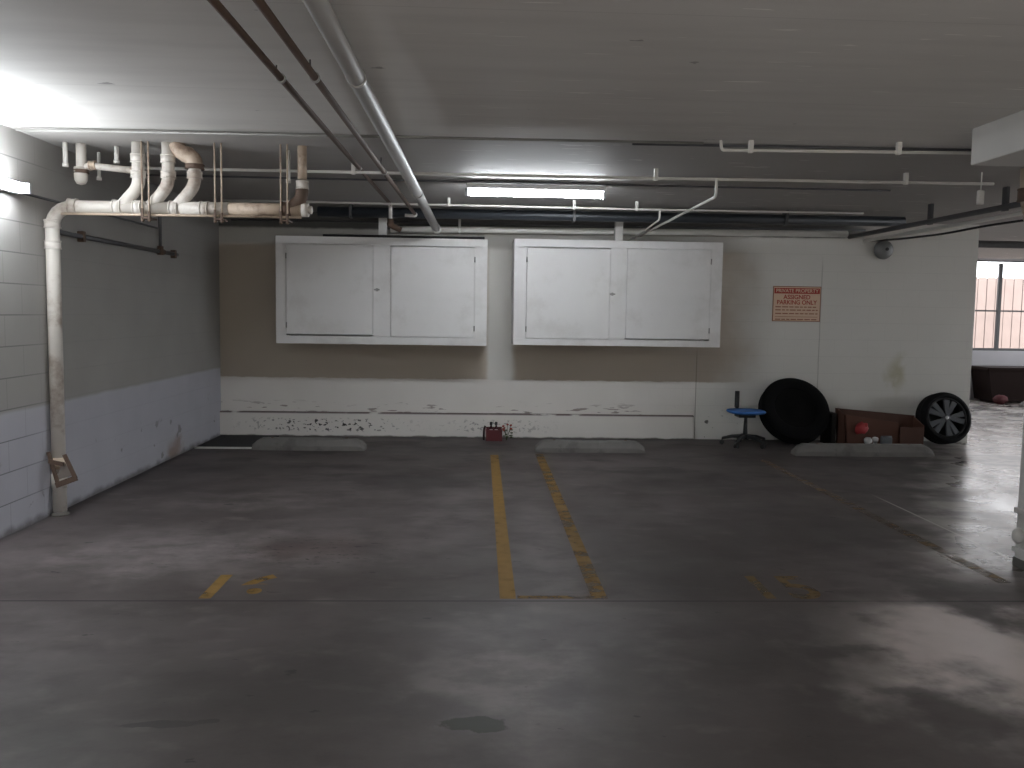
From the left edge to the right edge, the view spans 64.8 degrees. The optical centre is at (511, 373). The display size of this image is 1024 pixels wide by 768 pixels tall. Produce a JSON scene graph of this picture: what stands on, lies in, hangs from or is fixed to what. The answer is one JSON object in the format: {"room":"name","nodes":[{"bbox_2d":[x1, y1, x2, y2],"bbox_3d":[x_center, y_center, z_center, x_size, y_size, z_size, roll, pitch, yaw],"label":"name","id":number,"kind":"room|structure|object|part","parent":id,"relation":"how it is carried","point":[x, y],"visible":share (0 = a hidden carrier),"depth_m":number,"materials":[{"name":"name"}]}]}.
{"room":"parking garage","nodes":[
{"label":"parking garage","id":0,"kind":"room"},
{"bbox_2d":[0,124,220,539],"bbox_3d":[-3.291,-0.115,3.198,0.200,2.650,13.050,1,4,-2],"label":"wall","id":1,"kind":"structure","parent":0,"point":[141,328],"depth_m":6.47,"materials":[{"name":"white paint"}]},
{"bbox_2d":[0,177,31,193],"bbox_3d":[-3.168,-1.158,4.625,0.125,0.070,1.278,1,4,-2],"label":"wall light","id":2,"kind":"object","parent":1,"relation":"attached to","point":[6,185],"visible":1,"depth_m":5.13,"materials":[{"name":"white plastic"}]},
{"bbox_2d":[23,194,157,228],"bbox_3d":[-3.275,-1.454,6.098,0.025,0.414,2.951,1,4,-2],"label":"conduit","id":3,"kind":"object","parent":1,"relation":"attached to","point":[31,195],"visible":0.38,"depth_m":6.66,"materials":[{"name":"grey metal"}]},
{"bbox_2d":[60,185,178,257],"bbox_3d":[-3.295,-1.391,6.890,0.056,0.660,2.300,1,4,-2],"label":"conduit","id":4,"kind":"object","parent":1,"relation":"attached to","point":[81,236],"visible":0.94,"depth_m":6.93,"materials":[{"name":"metal"}]},
{"bbox_2d":[43,141,312,516],"bbox_3d":[-2.364,-0.302,5.734,1.868,2.670,0.174,1,4,-2],"label":"drain pipe","id":5,"kind":"object","parent":1,"relation":"attached to","point":[127,204],"depth_m":5.66,"materials":[{"name":"metal"}]},
{"bbox_3d":[-3.191,0.684,5.770,0.230,0.274,0.162,1,4,-2],"label":"pipe guard","id":6,"kind":"part","parent":5,"relation":"part of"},
{"bbox_3d":[-3.180,0.697,5.729,0.105,0.115,0.008,1,4,-2],"label":"plate","id":7,"kind":"part","parent":5,"relation":"part of","materials":[{"name":"beige metal"}]},
{"bbox_3d":[-2.551,-1.349,5.613,0.058,0.530,0.012,1,4,-2],"label":"hanger rod","id":8,"kind":"part","parent":5,"relation":"part of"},
{"bbox_3d":[-2.318,-1.111,5.665,1.660,0.024,0.018,1,4,-2],"label":"support rail","id":9,"kind":"part","parent":5,"relation":"part of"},
{"bbox_3d":[-2.051,-1.343,5.633,0.058,0.530,0.012,1,4,-2],"label":"hanger rod","id":10,"kind":"part","parent":5,"relation":"part of","materials":[{"name":"grey metal"}]},
{"bbox_3d":[-1.597,-1.337,5.652,0.058,0.530,0.012,1,4,-2],"label":"hanger rod","id":11,"kind":"part","parent":5,"relation":"part of","materials":[{"name":"grey metal"}]},
{"bbox_2d":[0,399,1023,767],"bbox_3d":[4.212,1.181,6.128,15.460,0.150,18.500,1,4,-2],"label":"floor","id":12,"kind":"structure","parent":0,"point":[383,635],"depth_m":4.07,"materials":[{"name":"concrete"}]},
{"bbox_2d":[194,435,278,448],"bbox_3d":[-3.079,0.763,9.102,0.680,0.017,0.895,1,4,-2],"label":"floor mat","id":13,"kind":"object","parent":12,"relation":"on","point":[222,441],"visible":0.86,"depth_m":9.01,"materials":[{"name":"black rubber"}]},
{"bbox_2d":[199,574,276,597],"bbox_3d":[-1.455,1.152,4.379,0.360,0.001,0.393,1,4,-2],"label":"painted number","id":14,"kind":"object","parent":12,"relation":"on","point":[222,579],"visible":1,"depth_m":4.40,"materials":[{"name":"paint"}]},
{"bbox_2d":[252,437,366,450],"bbox_3d":[-2.182,0.750,8.708,1.200,0.131,0.170,1,4,-2],"label":"wheel stop","id":15,"kind":"object","parent":12,"relation":"on","point":[265,443],"visible":1,"depth_m":8.64,"materials":[{"name":"concrete"}]},
{"bbox_2d":[483,426,501,440],"bbox_3d":[-0.231,0.697,9.518,0.227,0.173,0.140,1,4,-2],"label":"crate","id":16,"kind":"object","parent":12,"relation":"on","point":[491,435],"visible":1,"depth_m":9.45,"materials":[{"name":"red plastic"}]},
{"bbox_2d":[490,455,515,598],"bbox_3d":[-0.104,1.020,6.391,0.089,0.001,4.310,1,4,-2],"label":"parking line","id":17,"kind":"object","parent":12,"relation":"on","point":[505,572],"visible":1,"depth_m":5.38,"materials":[{"name":"yellow paint"}]},
{"bbox_2d":[502,424,512,439],"bbox_3d":[-0.054,0.688,9.529,0.136,0.195,0.082,1,4,-2],"label":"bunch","id":18,"kind":"object","parent":12,"relation":"on","point":[503,428],"visible":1,"depth_m":9.52,"materials":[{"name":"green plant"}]},
{"bbox_2d":[517,596,590,598],"bbox_3d":[0.223,1.184,4.279,0.390,0.001,0.045,1,4,-2],"label":"parking line","id":19,"kind":"object","parent":12,"relation":"on","point":[518,597],"visible":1,"depth_m":4.27,"materials":[{"name":"yellow paint"}]},
{"bbox_2d":[535,454,607,598],"bbox_3d":[0.377,1.024,6.436,0.087,0.001,4.360,1,4,-2],"label":"parking line","id":20,"kind":"object","parent":12,"relation":"on","point":[577,545],"visible":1,"depth_m":5.42,"materials":[{"name":"yellow paint"}]},
{"bbox_2d":[535,439,644,452],"bbox_3d":[0.850,0.786,8.830,1.190,0.131,0.170,1,4,-2],"label":"wheel stop","id":21,"kind":"object","parent":12,"relation":"on","point":[546,445],"visible":1,"depth_m":8.76,"materials":[{"name":"concrete"}]},
{"bbox_2d":[720,391,766,448],"bbox_3d":[2.721,0.528,9.398,0.556,0.615,0.540,1,4,-2],"label":"swivel chair","id":22,"kind":"object","parent":12,"relation":"on","point":[745,413],"visible":1,"depth_m":9.37,"materials":[{"name":"blue fabric"}]},
{"bbox_3d":[2.578,0.735,9.449,0.236,0.077,0.048,3,5,21],"label":"leg","id":23,"kind":"part","parent":22,"relation":"part of","materials":[{"name":"black plastic"}]},
{"bbox_3d":[2.685,0.352,9.531,0.056,0.285,0.211,1,4,-2],"label":"post","id":24,"kind":"part","parent":22,"relation":"part of","materials":[{"name":"black plastic"}]},
{"bbox_3d":[2.625,0.749,9.281,0.048,0.075,0.235,4,5,37],"label":"leg","id":25,"kind":"part","parent":22,"relation":"part of","materials":[{"name":"black plastic"}]},
{"bbox_3d":[2.708,0.483,9.377,0.200,0.038,0.180,1,4,-2],"label":"seat plate","id":26,"kind":"part","parent":22,"relation":"part of","materials":[{"name":"black plastic"}]},
{"bbox_3d":[2.719,0.444,9.375,0.430,0.043,0.396,1,4,-2],"label":"seat","id":27,"kind":"part","parent":22,"relation":"part of","materials":[{"name":"blue fabric"}]},
{"bbox_3d":[2.797,0.752,9.277,0.048,0.076,0.236,-2,5,-34],"label":"leg","id":28,"kind":"part","parent":22,"relation":"part of","materials":[{"name":"black plastic"}]},
{"bbox_3d":[2.853,0.740,9.443,0.236,0.077,0.047,-1,5,-18],"label":"leg","id":29,"kind":"part","parent":22,"relation":"part of","materials":[{"name":"black plastic"}]},
{"bbox_2d":[745,576,820,598],"bbox_3d":[1.516,1.187,4.495,0.330,0.001,0.375,1,4,-2],"label":"painted number","id":30,"kind":"object","parent":12,"relation":"on","point":[813,593],"visible":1,"depth_m":4.49,"materials":[{"name":"yellow paint"}]},
{"bbox_2d":[758,378,829,443],"bbox_3d":[3.332,0.437,9.546,0.814,0.757,0.559,1,4,1],"label":"tyre","id":31,"kind":"object","parent":12,"relation":"on","point":[797,412],"visible":0.98,"depth_m":9.47,"materials":[{"name":"black rubber"}]},
{"bbox_2d":[820,412,836,442],"bbox_3d":[3.770,0.642,9.622,0.065,0.385,0.310,1,4,-2],"label":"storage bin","id":32,"kind":"object","parent":12,"relation":"on","point":[828,436],"visible":0.48,"depth_m":9.49,"materials":[{"name":"black plastic"}]},
{"bbox_2d":[791,443,934,456],"bbox_3d":[3.846,0.829,8.851,1.540,0.131,0.170,1,4,-2],"label":"wheel stop","id":33,"kind":"object","parent":12,"relation":"on","point":[802,449],"visible":1,"depth_m":8.78,"materials":[{"name":"concrete"}]},
{"bbox_2d":[835,408,923,443],"bbox_3d":[4.295,0.637,9.433,0.960,0.440,0.262,1,4,-2],"label":"cardboard box","id":34,"kind":"object","parent":12,"relation":"on","point":[903,429],"visible":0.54,"depth_m":9.35,"materials":[{"name":"brown cardboard"}]},
{"bbox_3d":[3.846,0.635,9.439,0.012,0.430,0.190,1,4,-2],"label":"panel","id":35,"kind":"part","parent":34,"relation":"part of","materials":[{"name":"brown cardboard"}]},
{"bbox_2d":[855,422,868,433],"bbox_3d":[4.029,0.623,9.286,0.172,0.154,0.090,1,4,-2],"label":"bag","id":36,"kind":"object","parent":34,"relation":"on","point":[860,428],"visible":1,"depth_m":9.25,"materials":[{"name":"plastic"}]},
{"bbox_3d":[4.176,0.669,9.355,0.645,0.385,0.012,1,4,-2],"label":"panel","id":37,"kind":"part","parent":34,"relation":"part of","materials":[{"name":"brown cardboard"}]},
{"bbox_3d":[4.760,0.687,9.459,0.012,0.350,0.230,1,4,-2],"label":"panel","id":38,"kind":"part","parent":34,"relation":"part of","materials":[{"name":"brown cardboard"}]},
{"bbox_2d":[760,460,1010,582],"bbox_3d":[2.725,1.050,6.561,0.125,0.001,3.901,1,4,-2],"label":"parking line","id":39,"kind":"object","parent":12,"relation":"on","point":[925,543],"visible":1,"depth_m":5.71,"materials":[{"name":"yellow paint"}]},
{"bbox_2d":[915,392,971,444],"bbox_3d":[5.149,0.532,9.637,0.621,0.625,0.318,1,4,0],"label":"alloy wheel","id":40,"kind":"object","parent":12,"relation":"on","point":[945,417],"visible":0.95,"depth_m":9.57,"materials":[{"name":"black rubber"}]},
{"bbox_2d":[971,365,1023,402],"bbox_3d":[9.654,0.198,14.924,2.140,0.650,0.590,1,4,-2],"label":"storage chest","id":41,"kind":"object","parent":12,"relation":"on","point":[988,382],"visible":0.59,"depth_m":14.63,"materials":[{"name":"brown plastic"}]},
{"bbox_3d":[9.658,-0.091,14.903,2.140,0.070,0.590,1,4,-2],"label":"lid","id":42,"kind":"part","parent":41,"relation":"part of","materials":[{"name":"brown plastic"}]},
{"bbox_2d":[992,395,1007,403],"bbox_3d":[8.752,0.461,14.451,0.270,0.176,0.211,1,4,-2],"label":"sack","id":43,"kind":"object","parent":12,"relation":"on","point":[998,399],"visible":1,"depth_m":14.38,"materials":[{"name":"fabric"}]},
{"bbox_2d":[1011,417,1023,569],"bbox_3d":[3.224,-0.021,4.713,0.338,2.430,0.330,1,4,-2],"label":"steel column","id":44,"kind":"structure","parent":12,"relation":"on","point":[1017,533],"depth_m":4.88,"materials":[{"name":"white paint"}]},
{"bbox_3d":[3.068,0.981,4.893,0.067,0.100,0.070,1,4,-2],"label":"guard knob","id":45,"kind":"part","parent":44,"relation":"part of","materials":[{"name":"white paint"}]},
{"bbox_3d":[4.187,0.844,9.215,0.530,0.053,0.265,1,4,-2],"label":"tray","id":46,"kind":"object","parent":12,"relation":"on","visible":0},
{"bbox_2d":[864,437,871,443],"bbox_3d":[4.064,0.791,9.217,0.090,0.132,0.079,1,4,-2],"label":"paper scrap","id":47,"kind":"object","parent":46,"relation":"in","point":[867,439],"visible":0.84,"depth_m":9.19,"materials":[{"name":"white paper"}]},
{"bbox_2d":[872,437,878,443],"bbox_3d":[4.157,0.788,9.249,0.076,0.136,0.068,3,5,30],"label":"paper scrap","id":48,"kind":"object","parent":46,"relation":"in","point":[874,439],"visible":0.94,"depth_m":9.22,"materials":[{"name":"white paper"}]},
{"bbox_2d":[880,436,891,443],"bbox_3d":[4.282,0.784,9.237,0.120,0.149,0.050,1,4,-2],"label":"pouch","id":49,"kind":"object","parent":46,"relation":"in","point":[883,439],"visible":0.62,"depth_m":9.21,"materials":[{"name":"fabric"}]},
{"bbox_2d":[0,0,1023,258],"bbox_3d":[4.255,-1.686,5.912,15.460,0.300,18.500,1,4,-2],"label":"ceiling","id":50,"kind":"structure","parent":0,"point":[847,73],"depth_m":4.19,"materials":[{"name":"concrete"}]},
{"bbox_2d":[62,142,68,166],"bbox_3d":[-3.144,-1.544,5.680,0.044,0.169,0.044,1,4,-2],"label":"pipe","id":51,"kind":"object","parent":50,"relation":"hanging from","point":[65,163],"visible":1,"depth_m":5.67,"materials":[{"name":"white plastic"}]},
{"bbox_2d":[97,152,101,179],"bbox_3d":[-3.088,-1.552,6.033,0.036,0.204,0.036,1,4,-2],"label":"pipe","id":52,"kind":"object","parent":50,"relation":"hanging from","point":[99,177],"visible":0.84,"depth_m":6.03,"materials":[{"name":"white plastic"}]},
{"bbox_2d":[73,143,131,184],"bbox_3d":[-2.867,-1.483,5.736,0.485,0.289,0.102,1,4,-2],"label":"pipe","id":53,"kind":"object","parent":50,"relation":"attached to","point":[81,170],"visible":0.84,"depth_m":5.71,"materials":[{"name":"metal"}]},
{"bbox_2d":[113,146,119,163],"bbox_3d":[-2.838,-1.570,5.791,0.042,0.124,0.042,1,4,-2],"label":"pipe","id":54,"kind":"object","parent":50,"relation":"hanging from","point":[116,160],"visible":1,"depth_m":5.78,"materials":[{"name":"white plastic"}]},
{"bbox_2d":[288,150,290,182],"bbox_3d":[-1.620,-1.500,5.844,0.038,0.234,0.038,1,4,-2],"label":"pipe","id":55,"kind":"object","parent":50,"relation":"hanging from","point":[289,179],"visible":0.61,"depth_m":5.83,"materials":[{"name":"grey metal"}]},
{"bbox_2d":[207,0,401,231],"bbox_3d":[-1.041,-1.272,3.479,0.157,0.318,10.208,1,4,-2],"label":"pipe","id":56,"kind":"object","parent":50,"relation":"hanging from","point":[217,5],"visible":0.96,"depth_m":3.88,"materials":[{"name":"metal"}]},
{"bbox_2d":[252,0,416,216],"bbox_3d":[-0.899,-1.342,3.434,0.133,0.166,10.118,1,4,-2],"label":"pipe","id":57,"kind":"object","parent":50,"relation":"hanging from","point":[262,5],"visible":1,"depth_m":3.78,"materials":[{"name":"metal"}]},
{"bbox_2d":[15,128,703,143],"bbox_3d":[-0.969,-1.543,5.244,4.451,0.018,0.018,1,4,-1],"label":"conduit","id":58,"kind":"object","parent":50,"relation":"attached to","point":[16,129],"visible":1,"depth_m":5.24,"materials":[{"name":"grey metal"}]},
{"bbox_2d":[302,0,440,233],"bbox_3d":[-0.701,-1.327,3.535,0.100,0.436,10.305,1,4,-1],"label":"pipe","id":59,"kind":"object","parent":50,"relation":"hanging from","point":[322,12],"visible":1,"depth_m":3.69,"materials":[{"name":"silver metal"}]},
{"bbox_2d":[146,174,890,191],"bbox_3d":[0.087,-1.654,6.994,6.500,0.018,0.018,1,4,-2],"label":"conduit","id":60,"kind":"object","parent":50,"relation":"attached to","point":[261,177],"visible":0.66,"depth_m":7.00,"materials":[{"name":"grey metal"}]},
{"bbox_2d":[465,183,606,199],"bbox_3d":[0.211,-1.613,7.132,1.248,0.125,0.140,1,4,-2],"label":"ceiling light","id":61,"kind":"object","parent":50,"relation":"attached to","point":[476,189],"visible":0.96,"depth_m":7.09,"materials":[{"name":"white plastic"}]},
{"bbox_2d":[223,198,863,213],"bbox_3d":[0.341,-1.715,8.173,6.501,0.096,0.043,1,4,-1],"label":"conduit","id":62,"kind":"object","parent":50,"relation":"attached to","point":[574,207],"visible":0.96,"depth_m":8.17,"materials":[{"name":"grey metal"}]},
{"bbox_2d":[629,210,660,240],"bbox_3d":[1.441,-1.607,8.838,0.020,0.220,1.263,0,4,-6],"label":"conduit","id":63,"kind":"object","parent":62,"relation":"attached to","point":[658,220],"visible":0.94,"depth_m":8.57,"materials":[{"name":"grey metal"}]},
{"bbox_2d":[129,163,993,184],"bbox_3d":[0.289,-1.578,6.323,7.051,0.092,0.060,1,4,-1],"label":"conduit","id":64,"kind":"object","parent":50,"relation":"attached to","point":[353,171],"visible":0.87,"depth_m":6.34,"materials":[{"name":"grey metal"}]},
{"bbox_2d":[639,179,717,236],"bbox_3d":[1.552,-1.566,7.886,0.024,0.167,3.072,1,4,-2],"label":"conduit","id":65,"kind":"object","parent":64,"relation":"attached to","point":[716,180],"visible":0.97,"depth_m":7.11,"materials":[{"name":"grey metal"}]},
{"bbox_2d":[317,204,905,226],"bbox_3d":[1.094,-1.716,8.725,6.352,0.155,0.124,1,4,-1],"label":"pipe","id":66,"kind":"object","parent":50,"relation":"attached to","point":[785,219],"visible":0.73,"depth_m":8.69,"materials":[{"name":"black metal"}]},
{"bbox_2d":[390,219,848,236],"bbox_3d":[1.289,-1.729,9.485,5.401,0.237,0.088,1,4,-2],"label":"pipe","id":67,"kind":"object","parent":50,"relation":"attached to","point":[405,229],"visible":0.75,"depth_m":9.46,"materials":[{"name":"grey metal"}]},
{"bbox_2d":[632,143,970,150],"bbox_3d":[2.552,-1.508,5.406,3.501,0.018,0.018,1,4,-1],"label":"cable","id":68,"kind":"object","parent":50,"relation":"attached to","point":[646,144],"visible":0.9,"depth_m":5.39,"materials":[{"name":"grey metal"}]},
{"bbox_2d":[719,140,970,154],"bbox_3d":[2.334,-1.475,5.275,1.948,0.081,0.035,1,4,1],"label":"conduit","id":69,"kind":"object","parent":50,"relation":"attached to","point":[898,151],"visible":0.96,"depth_m":5.27,"materials":[{"name":"grey metal"}]},
{"bbox_2d":[847,186,1020,238],"bbox_3d":[4.223,-1.539,7.337,0.076,0.206,4.722,1,4,-4],"label":"pipe","id":70,"kind":"object","parent":50,"relation":"attached to","point":[1005,206],"visible":1,"depth_m":7.77,"materials":[{"name":"black metal"}]},
{"bbox_2d":[863,211,1022,242],"bbox_3d":[4.282,-1.389,7.240,0.047,0.040,4.501,1,4,-4],"label":"pipe","id":71,"kind":"object","parent":70,"relation":"attached to","point":[1019,213],"visible":1,"depth_m":7.81,"materials":[{"name":"grey metal"}]},
{"bbox_2d":[976,172,984,204],"bbox_3d":[3.666,-1.449,6.308,0.050,0.250,0.030,1,4,-2],"label":"box","id":72,"kind":"object","parent":50,"relation":"hanging from","point":[980,193],"visible":1,"depth_m":6.30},
{"bbox_2d":[971,110,1023,166],"bbox_3d":[3.280,-1.060,0.877,0.700,0.220,8.050,1,4,-2],"label":"beam","id":73,"kind":"structure","parent":50,"relation":"attached to","point":[1000,142],"depth_m":4.64,"materials":[{"name":"white concrete"}]},
{"bbox_2d":[978,240,1023,248],"bbox_3d":[8.596,-1.780,11.345,5.854,0.097,0.097,1,4,-4],"label":"ceiling pipe","id":74,"kind":"object","parent":50,"relation":"attached to","point":[982,243],"visible":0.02,"depth_m":11.17,"materials":[{"name":"grey metal"}]},
{"bbox_2d":[1016,168,1023,219],"bbox_3d":[4.090,-0.232,6.216,0.531,2.653,0.132,1,4,-2],"label":"pipe","id":75,"kind":"object","parent":50,"relation":"attached to","point":[1020,194],"visible":1,"depth_m":6.11,"materials":[{"name":"metal"}]},
{"bbox_2d":[219,212,979,441],"bbox_3d":[1.097,-0.546,9.788,9.090,2.650,0.200,1,4,-2],"label":"wall","id":76,"kind":"structure","parent":0,"point":[895,332],"depth_m":9.73,"materials":[{"name":"white paint"}]},
{"bbox_2d":[275,236,487,345],"bbox_3d":[-1.454,-0.938,9.241,2.332,1.182,0.623,1,4,-2],"label":"upper cabinet","id":77,"kind":"object","parent":76,"relation":"attached to","point":[330,290],"visible":1,"depth_m":8.95,"materials":[{"name":"white paint"}]},
{"bbox_3d":[-2.016,-0.931,8.933,0.950,0.990,0.024,1,4,-2],"label":"door","id":78,"kind":"part","parent":77,"relation":"part of","materials":[{"name":"white paint"}]},
{"bbox_2d":[379,218,386,234],"bbox_3d":[-1.447,-1.651,9.041,0.090,0.270,0.060,1,4,-2],"label":"support post","id":79,"kind":"object","parent":77,"relation":"on","point":[382,221],"visible":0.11,"depth_m":9.01,"materials":[{"name":"white paint"}]},
{"bbox_2d":[323,234,484,238],"bbox_3d":[-1.200,-1.523,8.979,1.790,0.035,0.051,1,4,-2],"label":"cable","id":80,"kind":"object","parent":77,"relation":"on","point":[328,235],"visible":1,"depth_m":8.97,"materials":[{"name":"black rubber"}]},
{"bbox_3d":[-0.881,-0.907,8.979,0.927,0.994,0.024,1,4,-2],"label":"door","id":81,"kind":"part","parent":77,"relation":"part of","materials":[{"name":"white paint"}]},
{"bbox_2d":[220,411,693,439],"bbox_3d":[-0.629,0.618,9.682,5.660,0.295,0.050,1,4,-2],"label":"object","id":82,"kind":"structure","parent":76,"relation":"attached to","point":[281,423],"depth_m":9.65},
{"bbox_2d":[231,218,865,231],"bbox_3d":[0.487,-1.756,9.521,7.500,0.043,0.028,1,4,-2],"label":"conduit","id":83,"kind":"object","parent":76,"relation":"attached to","point":[232,219],"visible":1,"depth_m":9.51,"materials":[{"name":"grey metal"}]},
{"bbox_2d":[511,239,722,346],"bbox_3d":[1.181,-0.922,9.346,2.347,1.180,0.623,1,4,-2],"label":"upper cabinet","id":84,"kind":"object","parent":76,"relation":"attached to","point":[565,292],"visible":1,"depth_m":9.05,"materials":[{"name":"white paint"}]},
{"bbox_3d":[0.628,-0.897,9.040,0.934,1.004,0.024,1,4,-2],"label":"door","id":85,"kind":"part","parent":84,"relation":"part of","materials":[{"name":"white paint"}]},
{"bbox_2d":[614,222,622,240],"bbox_3d":[1.211,-1.627,9.148,0.090,0.255,0.060,1,4,-2],"label":"support post","id":86,"kind":"object","parent":84,"relation":"on","point":[618,233],"visible":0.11,"depth_m":9.12,"materials":[{"name":"white paint"}]},
{"bbox_3d":[1.759,-0.893,9.085,0.948,1.004,0.024,1,4,-2],"label":"door","id":87,"kind":"part","parent":84,"relation":"part of","materials":[{"name":"white paint"}]},
{"bbox_2d":[772,286,820,321],"bbox_3d":[3.439,-0.844,9.751,0.588,0.424,0.011,1,4,-2],"label":"parking sign","id":88,"kind":"object","parent":76,"relation":"attached to","point":[790,303],"visible":1,"depth_m":9.75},
{"bbox_2d":[775,306,817,319],"bbox_3d":[3.438,-0.732,9.757,0.520,0.162,0.001,1,4,-2],"label":"print","id":89,"kind":"object","parent":88,"relation":"attached to","point":[781,312],"depth_m":9.76},
{"bbox_2d":[874,241,892,258],"bbox_3d":[4.470,-1.501,9.695,0.232,0.251,0.103,1,4,-2],"label":"bell","id":90,"kind":"object","parent":76,"relation":"attached to","point":[882,249],"visible":0.85,"depth_m":9.66,"materials":[{"name":"grey metal"}]},
{"bbox_2d":[871,219,1023,241],"bbox_3d":[4.403,-1.394,7.504,0.070,0.088,4.425,1,4,-5],"label":"cable","id":91,"kind":"object","parent":76,"relation":"attached to","point":[1021,220],"visible":0.96,"depth_m":7.90,"materials":[{"name":"rubber"}]},
{"bbox_2d":[970,258,1023,398],"bbox_3d":[8.414,-0.854,15.322,6.370,2.650,0.200,1,4,-2],"label":"wall","id":92,"kind":"structure","parent":0,"point":[990,358],"depth_m":15.29,"materials":[{"name":"white paint"}]},
{"bbox_2d":[972,260,1023,350],"bbox_3d":[9.006,-1.289,15.293,4.800,1.700,0.040,1,4,-2],"label":"window","id":93,"kind":"structure","parent":92,"relation":"in","point":[998,310],"depth_m":15.30,"materials":[{"name":"black metal"}]},
{"label":"outside","id":94,"kind":"structure","parent":0,"visible":0},
{"bbox_3d":[15.075,0.054,23.232,28.000,0.150,14.900,1,4,-2],"label":"yard","id":95,"kind":"structure","parent":94,"visible":0},
{"bbox_2d":[972,277,1023,347],"bbox_3d":[10.420,-0.888,17.642,14.225,2.430,0.070,1,4,-2],"label":"wooden fence","id":96,"kind":"object","parent":95,"relation":"on","point":[1011,333],"visible":0.08,"depth_m":17.59,"materials":[{"name":"wood"}]}
]}

